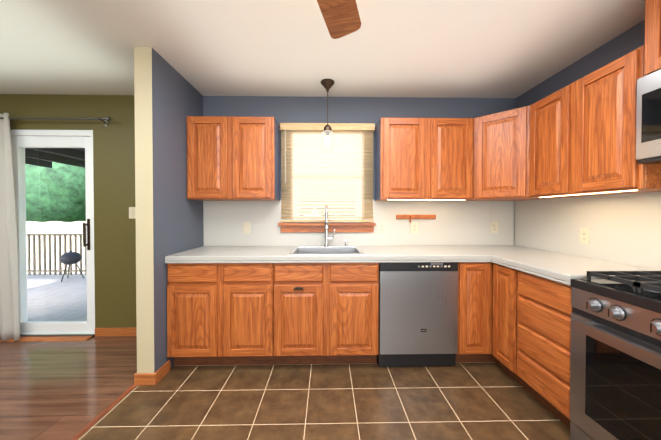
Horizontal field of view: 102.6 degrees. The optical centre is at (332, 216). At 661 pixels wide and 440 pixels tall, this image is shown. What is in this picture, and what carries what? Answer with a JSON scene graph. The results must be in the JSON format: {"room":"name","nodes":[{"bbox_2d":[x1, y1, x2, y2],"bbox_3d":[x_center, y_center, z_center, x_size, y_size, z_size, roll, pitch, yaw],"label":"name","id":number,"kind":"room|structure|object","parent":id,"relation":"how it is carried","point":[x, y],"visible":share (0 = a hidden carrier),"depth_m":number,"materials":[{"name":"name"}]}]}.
{"room":"kitchen","nodes":[
{"label":"kitchen","id":0,"kind":"room"},
{"bbox_2d":[0,336,136,439],"bbox_3d":[-2.942,1.276,-0.016,3.117,0.060,5.680,0,1,-1],"label":"floor","id":1,"kind":"structure","parent":0,"point":[59,390],"depth_m":1.95,"materials":[{"name":"brown wood"}]},
{"bbox_2d":[70,384,135,439],"bbox_3d":[-1.390,1.247,-0.376,0.040,0.006,4.600,0,1,-1],"label":"transition strip","id":2,"kind":"object","parent":1,"relation":"on","point":[80,433],"depth_m":1.63,"materials":[{"name":"brown wood"}]},
{"bbox_2d":[134,47,203,372],"bbox_3d":[-1.365,0.001,2.300,0.125,2.434,0.780,0,1,-1],"label":"wall pillar","id":3,"kind":"structure","parent":0,"point":[168,97],"depth_m":1.97,"materials":[{"name":"beige paint"}]},
{"bbox_2d":[134,372,151,385],"bbox_3d":[-1.433,1.176,2.286,0.013,0.085,0.753,0,1,-1],"label":"baseboard","id":4,"kind":"structure","parent":3,"relation":"attached to","point":[139,378],"depth_m":1.91,"materials":[{"name":"brown wood"}]},
{"bbox_2d":[0,94,515,327],"bbox_3d":[-1.255,-0.005,2.767,6.597,2.434,0.150,0,1,-1],"label":"wall","id":5,"kind":"structure","parent":0,"point":[114,224],"depth_m":2.68,"materials":[{"name":"green paint"}]},
{"bbox_2d":[22,148,26,321],"bbox_3d":[-3.595,0.185,2.744,0.784,1.993,0.040,0,1,-1],"label":"patio door","id":6,"kind":"structure","parent":5,"relation":"in","point":[24,237],"depth_m":2.75,"materials":[{"name":"white paint"}]},
{"bbox_2d":[0,130,94,341],"bbox_3d":[-3.214,0.171,2.679,1.613,2.084,0.245,0,1,-1],"label":"door frame","id":7,"kind":"structure","parent":5,"relation":"attached to","point":[52,133],"depth_m":2.66,"materials":[{"name":"white paint"}]},
{"bbox_2d":[11,136,91,332],"bbox_3d":[-2.840,0.186,2.674,0.794,1.993,0.100,0,1,-1],"label":"sliding patio door","id":8,"kind":"structure","parent":5,"relation":"in","point":[18,143],"depth_m":2.69,"materials":[{"name":"white paint"}]},
{"bbox_2d":[0,113,110,340],"bbox_3d":[-3.257,0.103,2.596,2.187,2.198,0.116,0,1,-1],"label":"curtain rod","id":9,"kind":"object","parent":5,"relation":"attached to","point":[9,303],"visible":1,"depth_m":2.57,"materials":[{"name":"fabric"}]},
{"bbox_2d":[0,113,19,340],"bbox_3d":[-3.333,0.104,2.567,0.572,2.198,0.061,0,1,-1],"label":"curtain","id":10,"kind":"object","parent":9,"relation":"hanging from","point":[9,268],"depth_m":2.57,"materials":[{"name":"fabric"}]},
{"bbox_2d":[95,328,136,336],"bbox_3d":[-1.918,1.171,2.685,0.967,0.085,0.016,0,1,-1],"label":"baseboard","id":11,"kind":"structure","parent":5,"relation":"attached to","point":[98,331],"depth_m":2.68,"materials":[{"name":"brown wood"}]},
{"bbox_2d":[129,207,135,218],"bbox_3d":[-2.017,-0.036,2.668,0.072,0.116,0.018,0,1,-1],"label":"light switch","id":12,"kind":"object","parent":5,"relation":"attached to","point":[132,212],"depth_m":2.67,"materials":[{"name":"beige plastic"}]},
{"bbox_2d":[186,116,279,200],"bbox_3d":[-0.916,-0.527,2.519,0.779,0.740,0.333,0,1,-1],"label":"upper cabinet","id":13,"kind":"object","parent":5,"relation":"attached to","point":[230,158],"depth_m":2.36,"materials":[{"name":"brown wood"}]},
{"bbox_2d":[278,123,375,232],"bbox_3d":[-0.056,-0.383,2.737,0.984,1.090,0.206,0,1,-1],"label":"kitchen window","id":14,"kind":"structure","parent":5,"relation":"in","point":[311,170],"depth_m":2.68,"materials":[{"name":"beige fabric"}]},
{"bbox_2d":[203,200,513,245],"bbox_3d":[0.293,0.089,2.720,3.205,0.520,0.004,0,1,-1],"label":"backsplash","id":15,"kind":"structure","parent":5,"relation":"attached to","point":[461,223],"depth_m":2.72,"materials":[{"name":"paint"}]},
{"bbox_2d":[243,222,249,232],"bbox_3d":[-0.874,0.115,2.687,0.072,0.116,0.018,0,1,-1],"label":"electrical outlet plate","id":16,"kind":"object","parent":15,"relation":"attached to","point":[246,225],"depth_m":2.69,"materials":[{"name":"beige plastic"}]},
{"bbox_2d":[378,222,384,232],"bbox_3d":[0.506,0.114,2.718,0.072,0.116,0.010,0,1,-1],"label":"electrical outlet plate","id":17,"kind":"object","parent":15,"relation":"attached to","point":[381,225],"depth_m":2.71,"materials":[{"name":"beige plastic"}]},
{"bbox_2d":[411,222,417,232],"bbox_3d":[0.843,0.114,2.724,0.072,0.116,0.010,0,1,-1],"label":"electrical outlet plate","id":18,"kind":"object","parent":15,"relation":"attached to","point":[414,225],"depth_m":2.72,"materials":[{"name":"beige plastic"}]},
{"bbox_2d":[396,215,435,222],"bbox_3d":[0.859,0.022,2.698,0.410,0.082,0.060,0,1,-1],"label":"peg rail","id":19,"kind":"object","parent":15,"relation":"attached to","point":[409,217],"visible":1,"depth_m":2.71,"materials":[{"name":"brown wood"}]},
{"bbox_2d":[491,222,497,232],"bbox_3d":[1.678,0.114,2.740,0.072,0.116,0.010,0,1,-1],"label":"electrical outlet plate","id":20,"kind":"object","parent":15,"relation":"attached to","point":[493,229],"depth_m":2.74,"materials":[{"name":"beige plastic"}]},
{"bbox_2d":[375,118,469,200],"bbox_3d":[0.887,-0.527,2.530,0.903,0.740,0.381,0,1,-1],"label":"upper cabinet","id":21,"kind":"object","parent":5,"relation":"attached to","point":[417,159],"depth_m":2.39,"materials":[{"name":"brown wood"}]},
{"bbox_2d":[454,105,529,200],"bbox_3d":[1.554,-0.525,2.393,0.683,0.740,0.680,0,1,-1],"label":"upper cabinet","id":22,"kind":"object","parent":5,"relation":"attached to","point":[499,142],"depth_m":2.26,"materials":[{"name":"brown wood"}]},
{"bbox_2d":[402,200,496,226],"bbox_3d":[1.157,-0.023,2.583,1.073,0.266,0.296,0,1,-1],"label":"cord","id":23,"kind":"object","parent":22,"relation":"attached to","point":[494,225],"visible":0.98,"depth_m":2.72,"materials":[{"name":"beige plastic"}]},
{"bbox_2d":[514,201,514,244],"bbox_3d":[1.887,0.064,2.744,0.008,0.467,0.008,0,1,-1],"label":"trim","id":24,"kind":"structure","parent":5,"relation":"attached to","point":[514,222],"depth_m":2.74,"materials":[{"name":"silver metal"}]},
{"bbox_2d":[0,0,644,97],"bbox_3d":[-1.202,-1.228,-0.013,6.597,0.080,5.680,0,1,-1],"label":"ceiling","id":25,"kind":"structure","parent":0,"point":[459,48],"depth_m":1.86,"materials":[{"name":"paint"}]},
{"bbox_2d":[321,79,333,152],"bbox_3d":[-0.044,-0.902,2.400,0.124,0.629,0.124,0,1,-1],"label":"pendant light","id":26,"kind":"object","parent":25,"relation":"hanging from","point":[327,84],"visible":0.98,"depth_m":2.38,"materials":[{"name":"clear glass"}]},
{"bbox_2d":[317,0,360,38],"bbox_3d":[-0.053,-0.946,0.658,1.183,0.500,1.225,0,1,-1],"label":"ceiling fan","id":27,"kind":"object","parent":25,"relation":"hanging from","point":[341,18],"visible":1,"depth_m":1.15,"materials":[{"name":"brown wood"}]},
{"bbox_2d":[77,361,569,439],"bbox_3d":[0.356,1.275,0.047,3.480,0.060,5.680,0,1,-1],"label":"floor","id":28,"kind":"structure","parent":0,"point":[477,401],"depth_m":1.71,"materials":[{"name":"brown tile"}]},
{"bbox_2d":[167,263,278,365],"bbox_3d":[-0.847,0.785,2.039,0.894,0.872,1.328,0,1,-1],"label":"base cabinet","id":29,"kind":"object","parent":28,"relation":"on","point":[213,308],"depth_m":2.07,"materials":[{"name":"brown wood"}]},
{"bbox_2d":[165,245,556,260],"bbox_3d":[0.297,0.323,2.393,3.199,0.040,0.655,0,1,-1],"label":"countertop","id":30,"kind":"structure","parent":29,"relation":"on","point":[403,252],"depth_m":2.18,"materials":[{"name":"laminate"}]},
{"bbox_2d":[288,240,364,254],"bbox_3d":[-0.051,0.368,2.384,0.610,0.254,0.560,0,1,-1],"label":"sink","id":31,"kind":"object","parent":30,"relation":"in","point":[327,250],"visible":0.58,"depth_m":2.58,"materials":[{"name":"silver metal"}]},
{"bbox_2d":[323,205,334,245],"bbox_3d":[-0.030,0.091,2.546,0.116,0.406,0.210,0,1,-1],"label":"faucet","id":32,"kind":"object","parent":30,"relation":"on","point":[327,238],"visible":1,"depth_m":2.60,"materials":[{"name":"silver metal"}]},
{"bbox_2d":[259,263,378,364],"bbox_3d":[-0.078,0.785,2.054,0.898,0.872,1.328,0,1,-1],"label":"base cabinet","id":33,"kind":"object","parent":28,"relation":"on","point":[310,313],"depth_m":2.09,"materials":[{"name":"brown wood"}]},
{"bbox_2d":[377,262,457,366],"bbox_3d":[0.679,0.789,2.401,0.619,0.856,0.614,0,1,-1],"label":"dishwasher","id":34,"kind":"object","parent":28,"relation":"on","point":[418,314],"visible":0.92,"depth_m":2.10,"materials":[{"name":"silver metal"}]},
{"bbox_2d":[456,262,538,399],"bbox_3d":[0.687,0.785,2.068,0.756,0.872,1.328,0,1,-1],"label":"base cabinet","id":35,"kind":"object","parent":28,"relation":"on","point":[515,324],"depth_m":2.02,"materials":[{"name":"brown wood"}]},
{"bbox_2d":[487,262,571,427],"bbox_3d":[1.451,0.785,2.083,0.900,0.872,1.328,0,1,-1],"label":"base cabinet","id":36,"kind":"object","parent":28,"relation":"on","point":[555,308],"depth_m":1.53,"materials":[{"name":"brown wood"}]},
{"bbox_2d":[489,253,660,282],"bbox_3d":[1.584,0.331,1.747,0.649,0.040,0.660,0,1,-1],"label":"countertop","id":37,"kind":"structure","parent":36,"relation":"on","point":[563,267],"depth_m":1.71,"materials":[{"name":"laminate"}]},
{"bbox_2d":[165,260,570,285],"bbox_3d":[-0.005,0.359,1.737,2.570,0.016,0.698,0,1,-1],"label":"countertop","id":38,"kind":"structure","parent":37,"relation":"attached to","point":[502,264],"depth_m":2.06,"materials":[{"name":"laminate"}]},
{"bbox_2d":[570,271,660,439],"bbox_3d":[1.557,0.760,1.033,0.702,0.946,0.758,0,1,-1],"label":"range","id":39,"kind":"object","parent":28,"relation":"on","point":[615,369],"visible":1,"depth_m":1.19,"materials":[{"name":"silver metal"}]},
{"bbox_2d":[516,20,644,107],"bbox_3d":[2.022,0.029,-0.011,0.150,2.434,5.530,0,1,-1],"label":"wall","id":40,"kind":"structure","parent":0,"point":[625,43],"depth_m":1.97,"materials":[{"name":"blue paint"}]},
{"bbox_2d":[515,192,660,269],"bbox_3d":[1.944,0.121,0.062,0.004,0.520,5.376,0,1,-1],"label":"backsplash","id":41,"kind":"structure","parent":40,"relation":"attached to","point":[625,228],"depth_m":1.89,"materials":[{"name":"paint"}]},
{"bbox_2d":[580,228,589,243],"bbox_3d":[1.900,0.146,1.993,0.010,0.116,0.072,0,1,-1],"label":"electrical outlet plate","id":42,"kind":"object","parent":41,"relation":"attached to","point":[584,235],"depth_m":1.98,"materials":[{"name":"beige plastic"}]},
{"bbox_2d":[526,46,660,199],"bbox_3d":[1.717,-0.518,1.775,0.381,0.740,0.816,0,1,-1],"label":"upper cabinet","id":43,"kind":"object","parent":40,"relation":"attached to","point":[577,138],"depth_m":1.62,"materials":[{"name":"brown wood"}]},
{"bbox_2d":[642,0,660,76],"bbox_3d":[1.756,-0.934,0.980,0.333,0.465,0.764,0,1,-1],"label":"upper cabinet","id":44,"kind":"object","parent":40,"relation":"attached to","point":[651,51],"depth_m":1.31,"materials":[{"name":"brown wood"}]},
{"bbox_2d":[636,69,660,163],"bbox_3d":[1.720,-0.481,0.984,0.400,0.430,0.753,0,1,-1],"label":"microwave","id":45,"kind":"object","parent":44,"relation":"attached to","point":[648,129],"visible":1,"depth_m":1.30,"materials":[{"name":"silver metal"}]},
{"label":"outside","id":46,"kind":"structure","parent":0,"visible":0},
{"bbox_3d":[-7.857,1.913,21.284,65.000,0.050,37.060,0,1,-1],"label":"ground","id":47,"kind":"structure","parent":46,"visible":0},
{"bbox_2d":[26,221,84,273],"bbox_3d":[-10.108,1.099,9.268,40.040,1.870,0.020,0,1,-1],"label":"fence","id":48,"kind":"object","parent":47,"relation":"on","point":[54,229],"depth_m":9.26,"materials":[{"name":"white wood"}]},
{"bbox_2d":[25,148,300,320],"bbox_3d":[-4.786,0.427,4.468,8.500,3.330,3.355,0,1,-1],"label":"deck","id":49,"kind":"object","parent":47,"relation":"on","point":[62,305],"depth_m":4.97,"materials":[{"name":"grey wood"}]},
{"bbox_2d":[25,162,354,221],"bbox_3d":[-10.420,-3.983,17.110,54.071,11.842,9.069,0,1,-1],"label":"trees","id":50,"kind":"object","parent":47,"relation":"on","point":[48,194],"depth_m":13.57,"materials":[{"name":"green plant"}]}
]}

